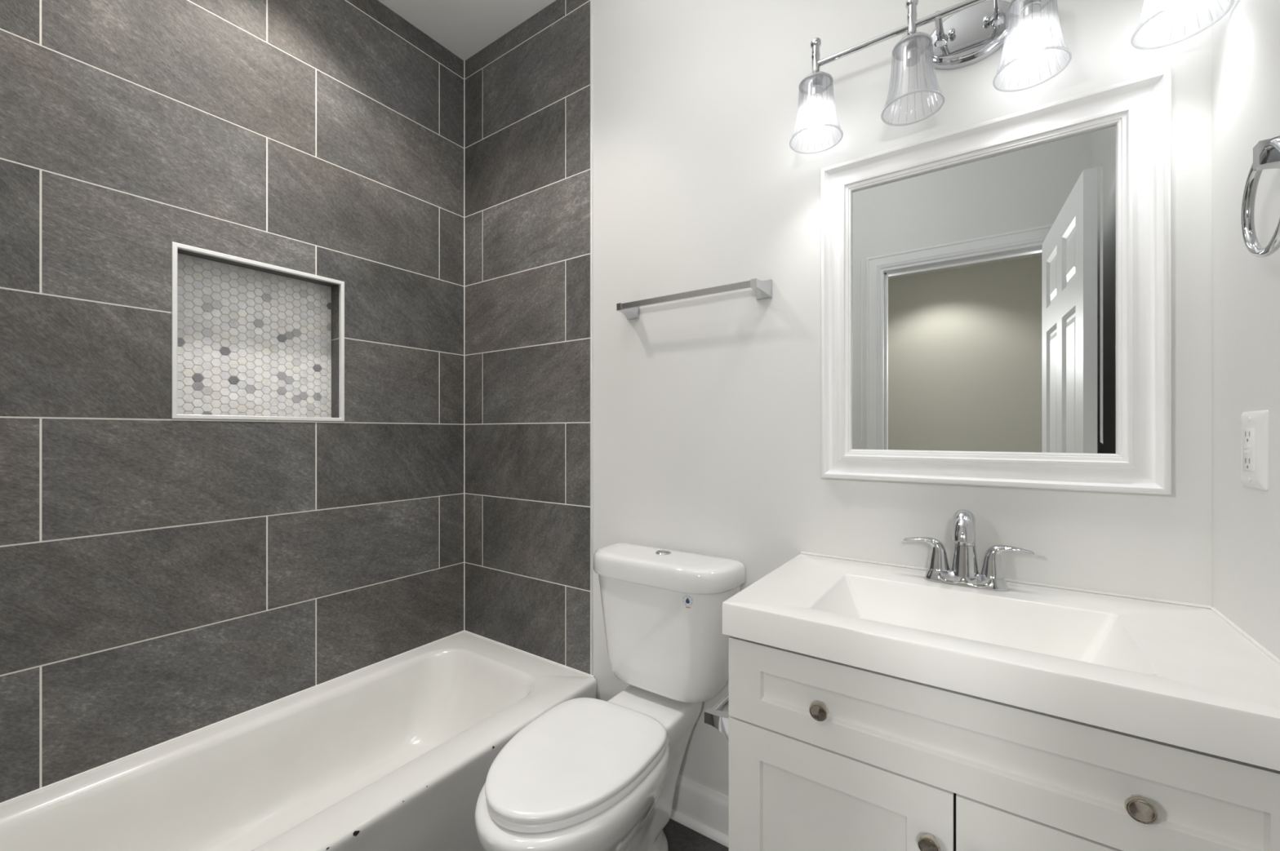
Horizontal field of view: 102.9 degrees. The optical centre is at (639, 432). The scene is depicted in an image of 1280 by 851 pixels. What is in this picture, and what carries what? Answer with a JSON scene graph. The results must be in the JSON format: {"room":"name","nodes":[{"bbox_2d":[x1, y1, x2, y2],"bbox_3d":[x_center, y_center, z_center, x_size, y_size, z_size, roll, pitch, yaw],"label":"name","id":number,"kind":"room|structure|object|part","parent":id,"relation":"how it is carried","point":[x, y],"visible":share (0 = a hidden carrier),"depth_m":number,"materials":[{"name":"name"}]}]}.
{"room":"bathroom","nodes":[
{"label":"bathroom","id":0,"kind":"room"},
{"bbox_2d":[0,0,463,803],"bbox_3d":[-1.264,-0.211,1.672,0.100,2.895,1.780,0,0,35],"label":"wall","id":1,"kind":"structure","parent":0,"point":[163,578],"depth_m":1.51,"materials":[{"name":"grey tile"}]},
{"bbox_2d":[171,241,344,422],"bbox_3d":[-1.250,-0.295,1.688,0.103,0.508,0.474,0,0,35],"label":"shower niche","id":2,"kind":"object","parent":1,"relation":"attached to","point":[251,340],"visible":0.97,"depth_m":1.69,"materials":[{"name":"tile"}]},
{"bbox_2d":[0,60,594,805],"bbox_3d":[-0.911,-0.386,1.435,0.754,2.545,1.532,0,0,35],"label":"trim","id":3,"kind":"structure","parent":1,"relation":"attached to","point":[513,648],"depth_m":1.90,"materials":[{"name":"white"}]},
{"bbox_2d":[377,0,555,61],"bbox_3d":[-0.284,-1.688,0.992,2.484,0.060,1.780,0,0,35],"label":"ceiling","id":4,"kind":"structure","parent":0,"point":[464,28],"depth_m":2.04,"materials":[{"name":"paint"}]},
{"bbox_2d":[662,818,728,850],"bbox_3d":[-0.255,1.266,0.941,2.591,0.061,1.831,0,0,35],"label":"floor","id":5,"kind":"structure","parent":0,"point":[680,837],"depth_m":1.54,"materials":[{"name":"grey tile"}]},
{"bbox_2d":[0,631,596,850],"bbox_3d":[-0.905,1.060,1.424,0.768,0.352,1.534,0,0,35],"label":"bathtub","id":6,"kind":"object","parent":5,"relation":"on","point":[398,753],"visible":0.92,"depth_m":1.50,"materials":[{"name":"white ceramic"}]},
{"bbox_2d":[474,542,745,850],"bbox_3d":[-0.090,0.801,1.332,0.482,0.869,0.728,0,0,35],"label":"toilet","id":7,"kind":"object","parent":5,"relation":"on","point":[586,774],"visible":0.99,"depth_m":1.39,"materials":[{"name":"white glazed ceramic"},{"name":"white plastic"},{"name":"chrome"}]},
{"bbox_3d":[-0.168,0.809,1.258,0.357,0.018,0.468,0,0,35],"label":"seat","id":8,"kind":"part","parent":7,"relation":"part of","materials":[{"name":"white plastic"}]},
{"bbox_3d":[-0.168,0.788,1.258,0.359,0.024,0.474,0,0,35],"label":"lid","id":9,"kind":"part","parent":7,"relation":"part of","materials":[{"name":"white plastic"}]},
{"bbox_3d":[-0.111,1.014,1.338,0.379,0.441,0.715,0,0,35],"label":"bowl","id":10,"kind":"part","parent":7,"relation":"part of","materials":[{"name":"white ceramic"}]},
{"bbox_3d":[0.061,0.405,1.549,0.482,0.068,0.200,0,0,35],"label":"tank lid","id":11,"kind":"part","parent":7,"relation":"part of","materials":[{"name":"white ceramic"}]},
{"bbox_3d":[0.063,0.603,1.552,0.458,0.334,0.180,0,0,35],"label":"tank","id":12,"kind":"part","parent":7,"relation":"part of","materials":[{"name":"white ceramic"}]},
{"bbox_2d":[728,636,1279,850],"bbox_3d":[0.625,0.819,0.984,0.773,0.834,0.512,0,0,35],"label":"vanity cabinet","id":13,"kind":"object","parent":5,"relation":"on","point":[824,755],"visible":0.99,"depth_m":0.81,"materials":[{"name":"white paint"}]},
{"bbox_2d":[704,693,729,741],"bbox_3d":[0.222,0.621,1.152,0.082,0.062,0.200,0,0,35],"label":"toilet paper holder","id":14,"kind":"object","parent":13,"relation":"attached to","point":[715,717],"visible":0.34,"depth_m":1.09,"materials":[{"name":"silver metal"}]},
{"bbox_3d":[0.179,0.621,1.091,0.082,0.062,0.050,0,0,35],"label":"post","id":15,"kind":"part","parent":14,"relation":"part of","materials":[{"name":"silver metal"}]},
{"bbox_3d":[0.318,0.489,0.902,0.032,0.032,0.026,0,0,35],"label":"knob","id":16,"kind":"part","parent":13,"relation":"part of","materials":[{"name":"silver metal"}]},
{"bbox_3d":[0.339,0.850,0.915,0.382,0.565,0.019,0,0,35],"label":"door","id":17,"kind":"part","parent":13,"relation":"part of","materials":[{"name":"white paint"}]},
{"bbox_3d":[0.457,0.648,0.805,0.032,0.032,0.026,0,0,35],"label":"knob","id":18,"kind":"part","parent":13,"relation":"part of","materials":[{"name":"silver metal"}]},
{"bbox_2d":[722,551,1279,771],"bbox_3d":[0.631,0.396,0.994,0.790,0.128,0.507,0,0,35],"label":"vanity sink","id":19,"kind":"object","parent":13,"relation":"in","point":[1184,675],"visible":0.89,"depth_m":0.85,"materials":[{"name":"white ceramic"}]},
{"bbox_2d":[903,509,1034,591],"bbox_3d":[0.703,0.251,1.105,0.244,0.170,0.130,0,0,35],"label":"faucet","id":20,"kind":"object","parent":19,"relation":"on","point":[964,572],"visible":1,"depth_m":1.11,"materials":[{"name":"silver metal"}]},
{"bbox_3d":[0.661,0.276,1.178,0.094,0.068,0.045,0,0,35],"label":"handle","id":21,"kind":"part","parent":20,"relation":"part of","materials":[{"name":"silver metal"}]},
{"bbox_3d":[0.702,0.241,1.105,0.053,0.150,0.128,0,0,35],"label":"spout","id":22,"kind":"part","parent":20,"relation":"part of","materials":[{"name":"silver metal"}]},
{"bbox_3d":[0.723,0.322,1.135,0.158,0.027,0.058,0,0,35],"label":"plate","id":23,"kind":"part","parent":20,"relation":"part of","materials":[{"name":"silver metal"}]},
{"bbox_3d":[0.785,0.276,1.092,0.094,0.068,0.045,0,0,35],"label":"handle","id":24,"kind":"part","parent":20,"relation":"part of","materials":[{"name":"silver metal"}]},
{"bbox_3d":[0.658,0.850,0.693,0.388,0.565,0.019,0,0,35],"label":"door","id":25,"kind":"part","parent":13,"relation":"part of","materials":[{"name":"white paint"}]},
{"bbox_3d":[0.654,0.489,0.668,0.032,0.032,0.026,0,0,35],"label":"knob","id":26,"kind":"part","parent":13,"relation":"part of","materials":[{"name":"silver metal"}]},
{"bbox_2d":[464,0,1211,797],"bbox_3d":[0.148,-0.211,1.702,2.384,2.895,0.120,0,0,35],"label":"wall","id":27,"kind":"structure","parent":0,"point":[706,409],"depth_m":1.57,"materials":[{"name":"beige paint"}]},
{"bbox_2d":[590,0,592,675],"bbox_3d":[-0.174,-0.384,1.859,0.006,2.549,0.014,0,0,35],"label":"trim","id":28,"kind":"structure","parent":27,"relation":"attached to","point":[591,1],"depth_m":1.85,"materials":[{"name":"metal"}]},
{"bbox_2d":[616,278,772,319],"bbox_3d":[0.146,-0.416,1.585,0.514,0.052,0.084,0,0,35],"label":"towel bar","id":29,"kind":"object","parent":27,"relation":"attached to","point":[762,289],"visible":1,"depth_m":1.52,"materials":[{"name":"silver metal"}]},
{"bbox_3d":[-0.046,-0.416,1.718,0.046,0.052,0.084,0,0,35],"label":"post","id":30,"kind":"part","parent":29,"relation":"part of","materials":[{"name":"silver metal"}]},
{"bbox_3d":[0.339,-0.416,1.451,0.046,0.052,0.084,0,0,35],"label":"post","id":31,"kind":"part","parent":29,"relation":"part of","materials":[{"name":"silver metal"}]},
{"bbox_2d":[670,775,728,848],"bbox_3d":[0.146,1.172,1.619,0.736,0.128,0.030,0,0,35],"label":"baseboard","id":32,"kind":"structure","parent":27,"relation":"attached to","point":[704,811],"depth_m":1.59,"materials":[{"name":"white paint"}]},
{"bbox_3d":[0.142,1.226,1.613,0.736,0.020,0.016,0,0,35],"label":"shoe moulding","id":33,"kind":"part","parent":32,"relation":"part of","materials":[{"name":"white paint"}]},
{"bbox_2d":[820,67,1171,494],"bbox_3d":[0.763,-0.293,1.187,0.664,0.828,0.034,0,0,35],"label":"wall mirror","id":34,"kind":"object","parent":27,"relation":"attached to","point":[996,293],"visible":1,"depth_m":1.15,"materials":[{"name":"white paint"}]},
{"bbox_3d":[0.767,-0.293,1.192,0.520,0.684,0.005,0,0,35],"label":"glass","id":35,"kind":"part","parent":34,"relation":"part of","materials":[{"name":"mirror"}]},
{"bbox_2d":[789,0,1234,154],"bbox_3d":[0.724,-0.867,1.126,0.775,0.257,0.178,0,0,35],"label":"vanity light","id":36,"kind":"object","parent":27,"relation":"attached to","point":[976,29],"visible":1,"depth_m":1.16,"materials":[{"name":"silver metal"}]},
{"bbox_3d":[0.445,-0.840,1.290,0.057,0.044,0.057,0,0,35],"label":"bulb","id":37,"kind":"part","parent":36,"relation":"part of","materials":[{"name":"white glass"}]},
{"bbox_2d":[808,79,823,98],"bbox_3d":[0.445,-0.866,1.290,0.037,0.034,0.037,0,0,35],"label":"socket","id":38,"kind":"object","parent":36,"relation":"attached to","point":[815,86],"depth_m":1.28,"materials":[{"name":"silver metal"}]},
{"bbox_2d":[902,41,920,66],"bbox_3d":[0.622,-0.866,1.167,0.037,0.034,0.037,0,0,35],"label":"socket","id":39,"kind":"object","parent":36,"relation":"attached to","point":[911,50],"depth_m":1.16,"materials":[{"name":"silver metal"}]},
{"bbox_3d":[0.688,-0.930,1.172,0.030,0.030,0.095,0,0,35],"label":"arm","id":40,"kind":"part","parent":36,"relation":"part of","materials":[{"name":"silver metal"}]},
{"bbox_3d":[0.767,-0.930,1.189,0.188,0.132,0.025,0,0,35],"label":"wall plate","id":41,"kind":"part","parent":36,"relation":"part of","materials":[{"name":"silver metal"}]},
{"bbox_3d":[0.778,-0.930,1.110,0.030,0.030,0.095,0,0,35],"label":"arm","id":42,"kind":"part","parent":36,"relation":"part of","materials":[{"name":"silver metal"}]},
{"bbox_2d":[1019,0,1042,22],"bbox_3d":[0.799,-0.866,1.043,0.037,0.034,0.037,0,0,35],"label":"socket","id":43,"kind":"object","parent":36,"relation":"attached to","point":[1028,9],"depth_m":1.03,"materials":[{"name":"silver metal"}]},
{"bbox_3d":[0.799,-0.840,1.043,0.057,0.044,0.057,0,0,35],"label":"bulb","id":44,"kind":"part","parent":36,"relation":"part of","materials":[{"name":"white glass"}]},
{"bbox_2d":[1211,0,1279,660],"bbox_3d":[0.695,-0.211,0.312,0.100,2.894,1.780,0,0,35],"label":"wall","id":45,"kind":"structure","parent":0,"point":[1246,41],"depth_m":0.86,"materials":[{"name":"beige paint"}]},
{"bbox_2d":[1240,410,1268,490],"bbox_3d":[0.979,0.027,0.817,0.011,0.123,0.095,0,0,35],"label":"wall outlet","id":46,"kind":"object","parent":45,"relation":"attached to","point":[1254,424],"visible":1,"depth_m":0.80,"materials":[{"name":"white plastic"}]},
{"bbox_2d":[1242,428,1254,471],"bbox_3d":[0.977,0.027,0.818,0.004,0.067,0.042,0,0,35],"label":"receptacle","id":47,"kind":"object","parent":46,"relation":"attached to","point":[1248,434],"depth_m":0.82,"materials":[{"name":"white plastic"}]},
{"bbox_2d":[1240,135,1279,257],"bbox_3d":[0.859,-0.321,0.680,0.050,0.163,0.151,0,0,35],"label":"towel ring","id":48,"kind":"object","parent":45,"relation":"attached to","point":[1266,153],"visible":1,"depth_m":0.70,"materials":[{"name":"silver metal"}]},
{"bbox_3d":[0.859,-0.376,0.680,0.050,0.052,0.050,0,0,35],"label":"post","id":49,"kind":"part","parent":48,"relation":"part of","materials":[{"name":"silver metal"}]}
]}

